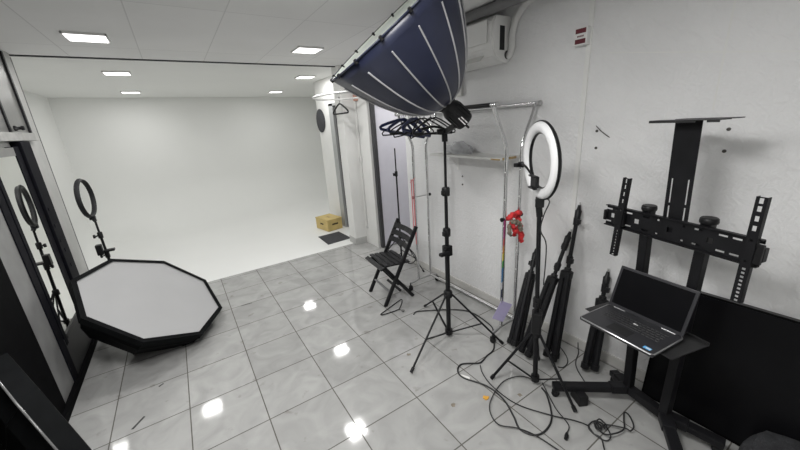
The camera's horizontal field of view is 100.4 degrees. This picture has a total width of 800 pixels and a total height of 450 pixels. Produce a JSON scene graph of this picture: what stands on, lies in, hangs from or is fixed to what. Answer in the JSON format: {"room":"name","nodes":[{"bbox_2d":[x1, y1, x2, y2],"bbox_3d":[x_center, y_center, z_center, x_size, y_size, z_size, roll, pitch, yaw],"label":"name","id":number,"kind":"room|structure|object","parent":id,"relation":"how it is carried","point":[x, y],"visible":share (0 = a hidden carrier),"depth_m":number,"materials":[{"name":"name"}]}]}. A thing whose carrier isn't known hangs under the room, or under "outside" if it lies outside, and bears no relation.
{"room":"studio","nodes":[
{"label":"studio","id":0,"kind":"room"},
{"bbox_2d":[0,141,19,147],"bbox_3d":[-1.899,0.449,0.591,0.700,2.500,5.970,-14,20,-31],"label":"wall","id":1,"kind":"structure","parent":0,"point":[2,144],"depth_m":2.44,"materials":[{"name":"white paint"}]},
{"bbox_2d":[0,51,36,141],"bbox_3d":[-2.763,-0.909,2.205,0.103,0.690,1.368,-14,20,-31],"label":"window","id":2,"kind":"structure","parent":1,"relation":"in","point":[14,124],"depth_m":2.60,"materials":[{"name":"white glass"}]},
{"bbox_2d":[0,49,88,274],"bbox_3d":[-3.131,-0.215,3.009,0.025,2.500,0.432,-14,20,-31],"label":"trim","id":3,"kind":"structure","parent":1,"relation":"attached to","point":[37,147],"depth_m":3.02,"materials":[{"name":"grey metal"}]},
{"bbox_2d":[0,141,91,402],"bbox_3d":[-2.642,0.296,2.471,0.066,1.780,1.153,-14,20,-31],"label":"mirror","id":4,"kind":"object","parent":1,"relation":"in","point":[36,256],"depth_m":2.40,"materials":[{"name":"black mirror"}]},
{"bbox_2d":[62,339,97,421],"bbox_3d":[-1.960,1.359,1.812,0.070,0.055,3.420,-14,20,-31],"label":"baseboard","id":5,"kind":"structure","parent":1,"relation":"attached to","point":[73,395],"depth_m":2.46,"materials":[{"name":"black"}]},
{"bbox_2d":[0,258,65,449],"bbox_3d":[-1.724,0.346,0.991,0.045,2.440,2.265,-14,20,-31],"label":"board","id":6,"kind":"object","parent":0,"point":[18,339],"depth_m":1.96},
{"bbox_2d":[23,90,119,269],"bbox_3d":[-4.864,-0.684,4.897,0.450,2.499,4.730,-14,20,-31],"label":"wall","id":7,"kind":"structure","parent":0,"point":[39,106],"depth_m":5.39,"materials":[{"name":"white paint"}]},
{"bbox_2d":[47,97,352,281],"bbox_3d":[-2.941,-1.143,5.986,6.000,2.500,4.420,-14,20,-31],"label":"backdrop","id":8,"kind":"structure","parent":0,"point":[209,188],"depth_m":6.74,"materials":[{"name":"white paint"}]},
{"bbox_2d":[315,213,342,231],"bbox_3d":[-1.273,-0.048,5.980,0.300,0.204,0.410,-19,23,-40],"label":"box","id":9,"kind":"object","parent":8,"relation":"on","point":[329,222],"visible":1,"depth_m":5.87,"materials":[{"name":"yellow wood"}]},
{"bbox_2d":[319,232,349,244],"bbox_3d":[-1.076,0.206,5.450,0.405,0.008,0.490,-14,20,-31],"label":"floor mat","id":10,"kind":"object","parent":8,"relation":"on","point":[335,237],"visible":0.86,"depth_m":5.43,"materials":[{"name":"grey rubber"}]},
{"bbox_2d":[349,235,366,244],"bbox_3d":[-0.649,0.212,5.189,0.188,0.100,0.226,-14,20,-31],"label":"trim","id":11,"kind":"structure","parent":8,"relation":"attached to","point":[360,240],"depth_m":5.10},
{"bbox_2d":[0,0,494,97],"bbox_3d":[-1.530,-1.812,3.434,6.000,0.100,11.100,-14,20,-31],"label":"ceiling","id":12,"kind":"structure","parent":0,"point":[237,31],"depth_m":2.86,"materials":[{"name":"white paint"}]},
{"bbox_2d":[59,31,111,43],"bbox_3d":[-2.365,-1.415,2.517,0.260,0.016,0.260,-14,20,-31],"label":"recessed light","id":13,"kind":"object","parent":12,"relation":"in","point":[70,36],"visible":1,"depth_m":2.49,"materials":[{"name":"white plastic"}]},
{"bbox_2d":[63,34,108,42],"bbox_3d":[-2.365,-1.415,2.517,0.236,0.008,0.236,-14,20,-31],"label":"diffuser","id":14,"kind":"object","parent":13,"relation":"attached to","point":[88,38],"depth_m":2.52,"materials":[{"name":"white plastic"}]},
{"bbox_2d":[101,71,131,75],"bbox_3d":[-3.333,-1.786,3.927,0.260,0.016,0.260,-14,20,-31],"label":"recessed light","id":15,"kind":"object","parent":12,"relation":"in","point":[106,73],"visible":1,"depth_m":3.90,"materials":[{"name":"white plastic"}]},
{"bbox_2d":[103,72,129,74],"bbox_3d":[-3.333,-1.786,3.927,0.236,0.008,0.236,-14,20,-31],"label":"diffuser","id":16,"kind":"object","parent":15,"relation":"attached to","point":[105,73],"depth_m":3.90,"materials":[{"name":"white plastic"}]},
{"bbox_2d":[120,91,140,93],"bbox_3d":[-4.498,-2.216,5.571,0.260,0.016,0.260,-14,20,-31],"label":"recessed light","id":17,"kind":"object","parent":12,"relation":"in","point":[122,92],"visible":1,"depth_m":5.55,"materials":[{"name":"white plastic"}]},
{"bbox_2d":[9,54,334,66],"bbox_3d":[-2.253,-1.755,3.557,3.900,0.032,0.022,-14,20,-31],"label":"trim","id":18,"kind":"structure","parent":12,"relation":"attached to","point":[9,54],"depth_m":3.38,"materials":[{"name":"paint"}]},
{"bbox_2d":[294,75,315,78],"bbox_3d":[-1.462,-2.278,5.133,0.260,0.016,0.260,-14,20,-31],"label":"recessed light","id":19,"kind":"object","parent":12,"relation":"in","point":[299,76],"visible":1,"depth_m":5.09,"materials":[{"name":"white plastic"}]},
{"bbox_2d":[291,46,323,53],"bbox_3d":[-0.942,-1.771,3.377,0.260,0.016,0.260,-14,20,-31],"label":"recessed light","id":20,"kind":"object","parent":12,"relation":"in","point":[299,49],"visible":1,"depth_m":3.35,"materials":[{"name":"white plastic"}]},
{"bbox_2d":[294,48,320,53],"bbox_3d":[-0.942,-1.771,3.377,0.236,0.008,0.236,-14,20,-31],"label":"diffuser","id":21,"kind":"object","parent":20,"relation":"attached to","point":[296,50],"depth_m":3.38,"materials":[{"name":"white plastic"}]},
{"bbox_2d":[312,91,358,100],"bbox_3d":[-0.655,-1.702,3.815,0.708,0.441,1.017,-14,20,-31],"label":"rail","id":22,"kind":"object","parent":12,"relation":"hanging from","point":[339,92],"visible":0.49,"depth_m":3.82,"materials":[{"name":"white metal"}]},
{"bbox_2d":[333,97,348,114],"bbox_3d":[-0.785,-1.554,4.339,0.021,0.218,0.444,-16,21,-34],"label":"clothes hanger","id":23,"kind":"object","parent":22,"relation":"hanging from","point":[339,103],"visible":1,"depth_m":4.32,"materials":[{"name":"black plastic"}]},
{"bbox_2d":[465,0,527,23],"bbox_3d":[0.899,-1.429,1.976,0.072,0.072,3.700,-14,20,-31],"label":"ceiling pipe","id":24,"kind":"object","parent":12,"relation":"attached to","point":[495,6],"visible":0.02,"depth_m":2.33,"materials":[{"name":"grey metal"}]},
{"bbox_2d":[331,65,367,241],"bbox_3d":[-0.639,-0.955,4.892,0.382,2.500,0.220,-14,20,-31],"label":"wall pier","id":25,"kind":"object","parent":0,"point":[347,126],"visible":0.47,"depth_m":4.77,"materials":[{"name":"white paint"}]},
{"bbox_2d":[354,98,380,246],"bbox_3d":[-0.072,-1.001,4.922,0.990,2.500,0.340,-14,20,-31],"label":"wall","id":26,"kind":"structure","parent":0,"point":[363,113],"depth_m":4.67,"materials":[{"name":"white paint"}]},
{"bbox_2d":[355,101,367,227],"bbox_3d":[-0.554,-0.841,4.776,0.030,1.860,0.050,-14,20,-31],"label":"conduit","id":27,"kind":"object","parent":26,"relation":"attached to","point":[360,157],"visible":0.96,"depth_m":4.74,"materials":[{"name":"white plastic"}]},
{"bbox_2d":[369,103,410,247],"bbox_3d":[0.029,-0.787,4.803,0.875,2.150,0.055,-14,20,-31],"label":"door","id":28,"kind":"structure","parent":26,"relation":"in","point":[383,146],"depth_m":4.69,"materials":[{"name":"metal"}]},
{"bbox_2d":[69,240,738,449],"bbox_3d":[0.157,1.174,2.234,4.500,0.100,6.035,-14,20,-31],"label":"floor","id":29,"kind":"structure","parent":0,"point":[313,362],"depth_m":2.39,"materials":[{"name":"tile"}]},
{"bbox_2d":[0,353,91,449],"bbox_3d":[-1.603,0.984,1.528,0.884,0.878,0.266,6,20,29],"label":"screen","id":30,"kind":"object","parent":29,"relation":"on","point":[29,420],"visible":1,"depth_m":1.29,"materials":[{"name":"black plastic"}]},
{"bbox_2d":[73,178,114,259],"bbox_3d":[-2.794,0.236,3.294,0.279,1.422,0.395,-11,19,-23],"label":"ring light","id":31,"kind":"object","parent":29,"relation":"on","point":[99,249],"visible":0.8,"depth_m":3.17,"materials":[{"name":"black plastic"}]},
{"bbox_2d":[76,179,96,216],"bbox_3d":[-2.922,-0.249,3.111,0.022,0.360,0.360,-12,19,-25],"label":"diffuser","id":32,"kind":"object","parent":31,"relation":"attached to","point":[91,194],"depth_m":3.10,"materials":[{"name":"grey plastic"}]},
{"bbox_2d":[69,259,221,354],"bbox_3d":[-2.166,0.685,2.937,0.895,0.747,1.040,-5,17,-5],"label":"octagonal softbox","id":33,"kind":"object","parent":29,"relation":"on","point":[128,305],"visible":1,"depth_m":2.79,"materials":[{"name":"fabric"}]},
{"bbox_2d":[365,218,417,306],"bbox_3d":[-0.085,0.371,3.441,0.436,0.772,0.392,-12,19,-26],"label":"folding chair","id":34,"kind":"object","parent":29,"relation":"on","point":[390,258],"visible":1,"depth_m":3.38,"materials":[{"name":"black wood"}]},
{"bbox_2d":[380,299,404,314],"bbox_3d":[-0.026,0.816,3.242,0.167,0.009,0.340,9,21,36],"label":"clothes hanger","id":35,"kind":"object","parent":29,"relation":"on","point":[400,299],"visible":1,"depth_m":3.23,"materials":[{"name":"black plastic"}]},
{"bbox_2d":[388,148,424,271],"bbox_3d":[0.051,-0.216,4.111,0.691,1.457,0.426,6,20,29],"label":"stand","id":36,"kind":"object","parent":29,"relation":"on","point":[395,174],"visible":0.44,"depth_m":3.96,"materials":[{"name":"black metal"}]},
{"bbox_2d":[410,142,503,372],"bbox_3d":[0.220,0.174,2.555,0.782,1.610,0.858,-14,20,-31],"label":"stand","id":37,"kind":"object","parent":29,"relation":"on","point":[447,251],"visible":1,"depth_m":2.55,"materials":[{"name":"black metal"}]},
{"bbox_2d":[421,100,471,141],"bbox_3d":[0.297,-0.658,2.105,0.204,0.264,0.333,-14,20,-31],"label":"light","id":38,"kind":"object","parent":37,"relation":"attached to","point":[457,114],"visible":0.99,"depth_m":1.99,"materials":[{"name":"black plastic"}]},
{"bbox_2d":[330,0,467,115],"bbox_3d":[-0.015,-0.965,1.799,0.760,0.733,0.829,-14,20,-31],"label":"parabolic softbox","id":39,"kind":"object","parent":38,"relation":"attached to","point":[414,63],"visible":1,"depth_m":1.59,"materials":[{"name":"blue fabric"}]},
{"bbox_2d":[339,0,416,73],"bbox_3d":[-0.056,-1.042,1.749,0.625,0.507,0.796,-14,20,-31],"label":"diffuser","id":40,"kind":"object","parent":39,"relation":"attached to","point":[392,48],"depth_m":1.50,"materials":[{"name":"white fabric"}]},
{"bbox_2d":[394,100,541,342],"bbox_3d":[0.543,-0.094,2.993,0.483,1.823,1.226,-14,20,-31],"label":"rack","id":41,"kind":"object","parent":29,"relation":"on","point":[495,105],"visible":0.86,"depth_m":2.65,"materials":[{"name":"silver metal"}]},
{"bbox_2d":[387,115,411,136],"bbox_3d":[0.015,-0.908,3.008,0.038,0.248,0.444,7,20,32],"label":"clothes hanger","id":42,"kind":"object","parent":41,"relation":"hanging from","point":[397,121],"visible":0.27,"depth_m":2.90,"materials":[{"name":"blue plastic"}]},
{"bbox_2d":[379,115,424,137],"bbox_3d":[0.022,-0.892,2.975,0.436,0.261,0.041,-8,18,-15],"label":"clothes hanger","id":43,"kind":"object","parent":41,"relation":"hanging from","point":[400,119],"visible":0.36,"depth_m":2.95,"materials":[{"name":"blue plastic"}]},
{"bbox_2d":[393,121,423,137],"bbox_3d":[0.088,-0.914,2.984,0.021,0.231,0.434,13,23,42],"label":"clothes hanger","id":44,"kind":"object","parent":41,"relation":"hanging from","point":[394,136],"visible":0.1,"depth_m":2.90,"materials":[{"name":"black plastic"}]},
{"bbox_2d":[390,116,433,134],"bbox_3d":[0.106,-0.900,2.917,0.435,0.220,0.033,-10,18,-19],"label":"clothes hanger","id":45,"kind":"object","parent":41,"relation":"hanging from","point":[412,116],"visible":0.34,"depth_m":2.89,"materials":[{"name":"black plastic"}]},
{"bbox_2d":[410,178,416,243],"bbox_3d":[0.144,-0.131,3.408,0.064,0.703,0.005,-14,20,-31],"label":"ribbon","id":46,"kind":"object","parent":41,"relation":"hanging from","point":[412,196],"visible":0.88,"depth_m":3.38,"materials":[{"name":"red fabric"}]},
{"bbox_2d":[401,116,430,136],"bbox_3d":[0.136,-0.862,2.841,0.044,0.254,0.440,9,21,35],"label":"clothes hanger","id":47,"kind":"object","parent":41,"relation":"hanging from","point":[416,117],"visible":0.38,"depth_m":2.78,"materials":[{"name":"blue plastic"}]},
{"bbox_2d":[398,117,441,134],"bbox_3d":[0.191,-0.855,2.771,0.434,0.231,0.021,-6,17,-7],"label":"clothes hanger","id":48,"kind":"object","parent":41,"relation":"hanging from","point":[423,117],"visible":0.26,"depth_m":2.76,"materials":[{"name":"black plastic"}]},
{"bbox_2d":[410,116,429,138],"bbox_3d":[0.178,-0.878,2.867,0.019,0.242,0.430,5,19,27],"label":"clothes hanger","id":49,"kind":"object","parent":41,"relation":"hanging from","point":[419,116],"visible":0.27,"depth_m":2.78,"materials":[{"name":"black plastic"}]},
{"bbox_2d":[412,115,447,136],"bbox_3d":[0.254,-0.851,2.729,0.435,0.222,0.012,-17,22,-37],"label":"clothes hanger","id":50,"kind":"object","parent":41,"relation":"hanging from","point":[430,115],"visible":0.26,"depth_m":2.71,"materials":[{"name":"black plastic"}]},
{"bbox_2d":[412,113,455,134],"bbox_3d":[0.278,-0.836,2.668,0.436,0.219,0.017,-13,19,-28],"label":"clothes hanger","id":51,"kind":"object","parent":41,"relation":"hanging from","point":[435,113],"visible":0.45,"depth_m":2.64,"materials":[{"name":"black plastic"}]},
{"bbox_2d":[492,220,511,321],"bbox_3d":[0.795,0.372,2.578,0.156,0.852,0.040,-4,17,0],"label":"lanyard","id":52,"kind":"object","parent":41,"relation":"hanging from","point":[503,308],"visible":1,"depth_m":2.65,"materials":[{"name":"fabric"}]},
{"bbox_2d":[506,210,524,242],"bbox_3d":[0.882,0.024,2.529,0.196,0.281,0.082,-14,20,-31],"label":"cloth","id":53,"kind":"object","parent":41,"relation":"hanging from","point":[511,226],"visible":1,"depth_m":2.50,"materials":[{"name":"red fabric"}]},
{"bbox_2d":[413,309,552,435],"bbox_3d":[0.622,0.979,2.577,0.548,0.011,1.486,-9,18,-18],"label":"power cable","id":54,"kind":"object","parent":29,"relation":"on","point":[459,365],"visible":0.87,"depth_m":2.23,"materials":[{"name":"black rubber"}]},
{"bbox_2d":[439,277,526,324],"bbox_3d":[0.758,0.728,3.334,0.027,0.027,1.170,-14,20,-31],"label":"pipe","id":55,"kind":"object","parent":29,"relation":"on","point":[439,277],"visible":0.21,"depth_m":3.30,"materials":[{"name":"white metal"}]},
{"bbox_2d":[507,248,535,346],"bbox_3d":[0.978,0.571,2.611,0.118,0.728,0.439,13,24,43],"label":"stand","id":56,"kind":"object","parent":29,"relation":"on","point":[516,335],"visible":0.9,"depth_m":2.60,"materials":[{"name":"black plastic"}]},
{"bbox_2d":[489,376,558,449],"bbox_3d":[0.741,1.148,1.969,0.383,0.009,0.678,-4,17,-3],"label":"power cable","id":57,"kind":"object","parent":29,"relation":"on","point":[514,376],"visible":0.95,"depth_m":1.94,"materials":[{"name":"black rubber"}]},
{"bbox_2d":[490,120,576,411],"bbox_3d":[0.788,0.265,1.981,0.424,1.700,0.505,-5,17,-3],"label":"ring light","id":58,"kind":"object","parent":29,"relation":"on","point":[544,127],"visible":1,"depth_m":1.95,"materials":[{"name":"white translucent plastic"},{"name":"black plastic"}]},
{"bbox_2d":[523,121,557,198],"bbox_3d":[0.756,-0.349,1.821,0.040,0.418,0.418,-4,17,0],"label":"diffuser","id":59,"kind":"object","parent":58,"relation":"attached to","point":[545,128],"depth_m":1.76,"materials":[{"name":"white plastic"}]},
{"bbox_2d":[518,229,571,357],"bbox_3d":[1.073,0.511,2.434,0.433,0.930,0.112,-11,19,-24],"label":"stand","id":60,"kind":"object","parent":29,"relation":"on","point":[551,281],"visible":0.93,"depth_m":2.42,"materials":[{"name":"black plastic"}]},
{"bbox_2d":[480,365,610,449],"bbox_3d":[0.872,1.108,2.091,0.249,0.012,0.909,-16,21,-35],"label":"power cable","id":61,"kind":"object","parent":29,"relation":"on","point":[589,428],"visible":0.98,"depth_m":1.96,"materials":[{"name":"black rubber"}]},
{"bbox_2d":[542,382,569,440],"bbox_3d":[0.957,1.119,2.031,0.059,0.020,0.419,-2,17,7],"label":"cable","id":62,"kind":"object","parent":29,"relation":"on","point":[566,435],"visible":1,"depth_m":1.94,"materials":[{"name":"black rubber"}]},
{"bbox_2d":[543,202,581,361],"bbox_3d":[1.148,0.417,2.359,0.112,1.124,0.341,12,23,42],"label":"stand","id":63,"kind":"object","parent":29,"relation":"on","point":[555,332],"visible":0.98,"depth_m":2.36,"materials":[{"name":"black plastic"}]},
{"bbox_2d":[575,342,584,380],"bbox_3d":[1.280,0.974,2.385,0.045,0.051,0.387,3,18,20],"label":"power cable","id":64,"kind":"object","parent":29,"relation":"on","point":[577,342],"visible":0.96,"depth_m":2.40,"materials":[{"name":"black rubber"}]},
{"bbox_2d":[580,269,610,371],"bbox_3d":[1.340,0.655,2.258,0.109,0.703,0.237,12,23,41],"label":"stand","id":65,"kind":"object","parent":29,"relation":"on","point":[592,353],"visible":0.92,"depth_m":2.27,"materials":[{"name":"black plastic"}]},
{"bbox_2d":[594,412,633,435],"bbox_3d":[1.229,1.133,1.894,0.259,0.020,0.118,-8,17,-13],"label":"coiled cable","id":66,"kind":"object","parent":29,"relation":"on","point":[596,422],"visible":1,"depth_m":1.89,"materials":[{"name":"black rubber"}]},
{"bbox_2d":[551,117,771,449],"bbox_3d":[1.280,0.344,1.677,0.470,1.669,0.782,-12,19,-24],"label":"tv stand","id":67,"kind":"object","parent":29,"relation":"on","point":[671,229],"visible":0.95,"depth_m":1.63,"materials":[{"name":"black metal"}]},
{"bbox_2d":[580,265,700,357],"bbox_3d":[1.196,0.415,1.692,0.324,0.245,0.373,-11,19,-23],"label":"laptop","id":68,"kind":"object","parent":67,"relation":"on","point":[650,314],"visible":1,"depth_m":1.70,"materials":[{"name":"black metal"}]},
{"bbox_2d":[585,302,709,359],"bbox_3d":[1.284,0.560,1.764,0.290,0.107,0.470,-9,18,-17],"label":"tray","id":69,"kind":"object","parent":67,"relation":"on","point":[691,343],"depth_m":1.57,"materials":[{"name":"black metal"}]},
{"bbox_2d":[649,117,744,122],"bbox_3d":[1.325,-0.473,1.505,0.143,0.014,0.298,-9,18,-17],"label":"shelf","id":70,"kind":"object","parent":67,"relation":"attached to","point":[714,119],"depth_m":1.47,"materials":[{"name":"metal"}]},
{"bbox_2d":[642,286,799,446],"bbox_3d":[1.896,0.830,1.548,0.132,0.745,1.220,-14,20,-31],"label":"screen","id":71,"kind":"object","parent":29,"relation":"on","point":[740,386],"visible":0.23,"depth_m":1.72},
{"bbox_2d":[738,430,799,449],"bbox_3d":[1.802,1.152,1.475,0.340,0.238,0.440,-14,20,-31],"label":"floor cushion","id":72,"kind":"object","parent":29,"relation":"on","point":[766,440],"visible":1,"depth_m":1.57,"materials":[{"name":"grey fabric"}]},
{"bbox_2d":[314,0,799,370],"bbox_3d":[0.712,-0.514,3.174,0.135,2.500,7.650,-14,20,-31],"label":"wall","id":73,"kind":"structure","parent":0,"point":[626,91],"depth_m":2.00,"materials":[{"name":"white paint"}]},
{"bbox_2d":[316,109,324,131],"bbox_3d":[-1.412,-1.852,5.925,0.018,0.400,0.400,-14,20,-31],"label":"disc","id":74,"kind":"object","parent":73,"relation":"attached to","point":[320,119],"visible":1,"depth_m":5.90,"materials":[{"name":"grey rubber"}]},
{"bbox_2d":[328,103,348,226],"bbox_3d":[-0.830,-0.907,5.460,0.095,2.100,0.925,-14,20,-31],"label":"trim","id":75,"kind":"structure","parent":73,"relation":"in","point":[333,118],"depth_m":5.69,"materials":[{"name":"white paint"}]},
{"bbox_2d":[456,85,462,96],"bbox_3d":[0.532,-1.251,3.000,0.030,0.170,0.080,-14,20,-31],"label":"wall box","id":76,"kind":"object","parent":73,"relation":"attached to","point":[460,93],"visible":0.37,"depth_m":2.98,"materials":[{"name":"white plastic"}]},
{"bbox_2d":[430,152,518,175],"bbox_3d":[0.626,-0.537,2.940,0.238,0.172,0.862,-14,20,-31],"label":"wall shelf","id":77,"kind":"object","parent":73,"relation":"attached to","point":[485,156],"visible":0.9,"depth_m":2.76,"materials":[{"name":"white plastic"}]},
{"bbox_2d":[446,141,473,153],"bbox_3d":[0.538,-0.713,3.048,0.153,0.110,0.359,-14,20,-31],"label":"plastic bag","id":78,"kind":"object","parent":77,"relation":"on","point":[460,147],"visible":0.99,"depth_m":2.97,"materials":[{"name":"white plastic"}]},
{"bbox_2d":[466,15,510,71],"bbox_3d":[0.506,-1.453,2.779,0.215,0.311,0.860,-14,20,-31],"label":"air conditioner","id":79,"kind":"object","parent":73,"relation":"attached to","point":[487,38],"visible":0.62,"depth_m":2.46,"materials":[{"name":"white plastic"}]},
{"bbox_2d":[499,25,504,49],"bbox_3d":[0.748,-1.370,2.438,0.050,0.160,0.006,-14,20,-31],"label":"grille","id":80,"kind":"object","parent":79,"relation":"attached to","point":[501,27],"depth_m":2.43,"materials":[{"name":"grey plastic"}]},
{"bbox_2d":[506,0,536,58],"bbox_3d":[0.883,-1.399,2.344,0.052,0.377,0.302,-14,20,-31],"label":"drain pipe","id":81,"kind":"object","parent":79,"relation":"attached to","point":[514,24],"visible":0.99,"depth_m":2.40,"materials":[{"name":"white plastic"}]},
{"bbox_2d":[411,257,645,381],"bbox_3d":[1.496,0.954,2.368,0.014,0.075,4.860,-14,20,-31],"label":"baseboard","id":82,"kind":"structure","parent":73,"relation":"attached to","point":[616,362],"depth_m":2.77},
{"bbox_2d":[563,0,595,330],"bbox_3d":[1.219,-0.281,2.311,0.010,2.500,0.030,-14,20,-31],"label":"trim","id":83,"kind":"structure","parent":73,"relation":"attached to","point":[592,2],"depth_m":2.18,"materials":[{"name":"white paint"}]},
{"bbox_2d":[573,25,590,46],"bbox_3d":[1.122,-1.163,2.055,0.044,0.100,0.085,-14,20,-31],"label":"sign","id":84,"kind":"object","parent":73,"relation":"attached to","point":[582,34],"visible":1,"depth_m":2.04,"materials":[{"name":"white plastic"}]},
{"bbox_2d":[609,0,799,109],"bbox_3d":[1.469,-0.979,1.629,0.002,0.800,0.841,-14,20,-31],"label":"trim","id":85,"kind":"structure","parent":73,"relation":"attached to","point":[734,3],"depth_m":1.60,"materials":[{"name":"white paint"}]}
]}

